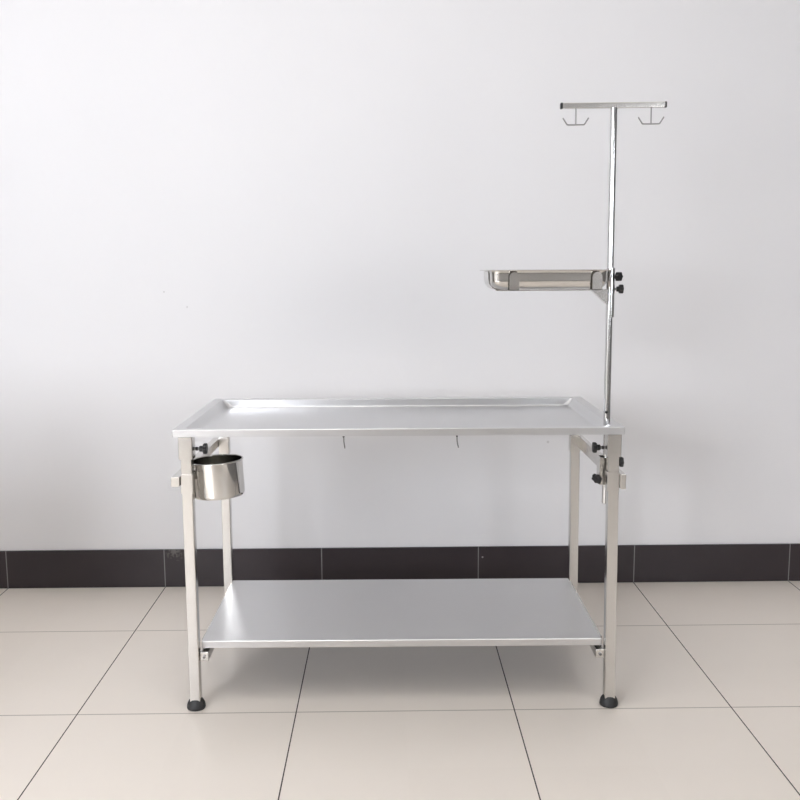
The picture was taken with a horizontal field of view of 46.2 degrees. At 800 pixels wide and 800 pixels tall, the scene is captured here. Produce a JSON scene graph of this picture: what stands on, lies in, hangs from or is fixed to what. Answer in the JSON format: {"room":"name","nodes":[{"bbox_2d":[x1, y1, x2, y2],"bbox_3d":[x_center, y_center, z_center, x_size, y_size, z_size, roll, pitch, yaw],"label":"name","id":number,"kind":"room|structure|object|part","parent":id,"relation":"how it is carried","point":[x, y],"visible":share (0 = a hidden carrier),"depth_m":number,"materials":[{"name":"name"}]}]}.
{"room":"veterinary exam room","nodes":[
{"label":"veterinary exam room","id":0,"kind":"room"},
{"bbox_2d":[0,0,799,550],"bbox_3d":[-0.054,-0.786,3.483,6.700,3.000,0.150,0,8,-1],"label":"wall","id":1,"kind":"structure","parent":0,"point":[202,202],"depth_m":3.44,"materials":[{"name":"white paint"}]},
{"bbox_2d":[0,543,799,588],"bbox_3d":[-0.045,0.637,3.603,6.400,0.148,0.009,0,8,-1],"label":"baseboard","id":2,"kind":"structure","parent":1,"relation":"attached to","point":[683,562],"depth_m":3.60,"materials":[{"name":"tile"}]},
{"bbox_2d":[0,581,799,799],"bbox_3d":[-0.009,1.121,1.050,6.700,0.100,5.500,0,8,-1],"label":"floor","id":3,"kind":"structure","parent":0,"point":[95,689],"depth_m":2.59,"materials":[{"name":"beige tile"}]},
{"bbox_2d":[171,397,625,710],"bbox_3d":[-0.003,0.424,2.825,1.211,0.787,0.600,0,8,0],"label":"table","id":4,"kind":"object","parent":3,"relation":"on","point":[521,611],"visible":0.99,"depth_m":2.75,"materials":[{"name":"silver metal"}]},
{"bbox_2d":[178,437,194,459],"bbox_3d":[-0.569,0.126,2.505,0.038,0.060,0.038,0,8,0],"label":"table leg","id":5,"kind":"object","parent":4,"relation":"attached to","point":[186,445],"depth_m":2.49,"materials":[{"name":"grey metal"}]},
{"bbox_3d":[-0.567,0.474,2.554,0.029,0.721,0.029,0,8,0],"label":"leg","id":6,"kind":"part","parent":4,"relation":"part of","materials":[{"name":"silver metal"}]},
{"bbox_3d":[-0.598,0.177,2.783,0.022,0.026,0.593,0,8,0],"label":"rail","id":7,"kind":"part","parent":4,"relation":"part of","materials":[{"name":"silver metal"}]},
{"bbox_3d":[-0.527,0.131,2.517,0.021,0.027,0.030,0,8,0],"label":"star knob","id":8,"kind":"part","parent":4,"relation":"part of","materials":[{"name":"black plastic"}]},
{"bbox_2d":[194,454,244,500],"bbox_3d":[-0.505,0.212,2.587,0.149,0.108,0.149,7,11,44],"label":"bucket","id":9,"kind":"object","parent":4,"relation":"hanging from","point":[217,476],"visible":0.86,"depth_m":2.53,"materials":[{"name":"silver metal"}]},
{"bbox_3d":[-0.571,0.398,3.095,0.029,0.721,0.029,0,8,0],"label":"leg","id":10,"kind":"part","parent":4,"relation":"part of","materials":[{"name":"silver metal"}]},
{"bbox_2d":[202,578,601,647],"bbox_3d":[0.004,0.639,2.856,1.110,0.020,0.512,0,8,0],"label":"shelf","id":11,"kind":"object","parent":4,"relation":"attached to","point":[521,611],"depth_m":2.79,"materials":[{"name":"silver metal"}]},
{"bbox_3d":[0.574,0.391,3.100,0.033,0.721,0.029,0,8,0],"label":"leg","id":12,"kind":"part","parent":4,"relation":"part of","materials":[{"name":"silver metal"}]},
{"bbox_3d":[0.528,0.128,2.523,0.021,0.027,0.030,0,8,0],"label":"star knob","id":13,"kind":"part","parent":4,"relation":"part of","materials":[{"name":"black plastic"}]},
{"bbox_3d":[0.536,0.212,2.550,0.016,0.028,0.031,-39,29,-30],"label":"star knob","id":14,"kind":"part","parent":4,"relation":"part of","materials":[{"name":"black plastic"}]},
{"bbox_3d":[0.593,0.176,2.790,0.014,0.040,0.593,0,8,0],"label":"rail","id":15,"kind":"part","parent":4,"relation":"part of","materials":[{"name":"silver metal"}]},
{"bbox_3d":[0.575,0.467,2.560,0.036,0.721,0.029,0,8,0],"label":"leg","id":16,"kind":"part","parent":4,"relation":"part of","materials":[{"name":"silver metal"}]},
{"bbox_2d":[604,435,621,456],"bbox_3d":[0.570,0.119,2.511,0.038,0.060,0.038,0,8,0],"label":"table leg","id":17,"kind":"object","parent":4,"relation":"attached to","point":[613,443],"depth_m":2.49,"materials":[{"name":"grey metal"}]},
{"bbox_2d":[560,101,666,503],"bbox_3d":[0.558,-0.244,2.505,0.276,1.066,0.022,-1,8,-1],"label":"pole","id":18,"kind":"object","parent":4,"relation":"attached to","point":[613,106],"visible":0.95,"depth_m":2.46,"materials":[{"name":"silver metal"}]},
{"bbox_2d":[484,268,623,316],"bbox_3d":[0.411,-0.285,2.499,0.366,0.130,0.210,0,8,-1],"label":"holder","id":19,"kind":"object","parent":18,"relation":"attached to","point":[607,296],"visible":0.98,"depth_m":2.49,"materials":[{"name":"silver metal"}]},
{"bbox_2d":[480,269,611,288],"bbox_3d":[0.383,-0.321,2.494,0.329,0.050,0.211,0,8,-1],"label":"tray","id":20,"kind":"object","parent":19,"relation":"on","point":[568,278],"visible":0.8,"depth_m":2.40,"materials":[{"name":"silver metal"}]},
{"bbox_3d":[0.576,-0.326,2.481,0.026,0.024,0.016,-7,10,-38],"label":"star knob","id":21,"kind":"part","parent":19,"relation":"part of","materials":[{"name":"black plastic"}]},
{"bbox_3d":[0.585,-0.295,2.498,0.018,0.024,0.026,0,8,-1],"label":"star knob","id":22,"kind":"part","parent":19,"relation":"part of","materials":[{"name":"black plastic"}]},
{"bbox_3d":[0.592,0.166,2.522,0.015,0.026,0.029,0,8,0],"label":"star knob","id":23,"kind":"part","parent":4,"relation":"part of","materials":[{"name":"black plastic"}]}
]}

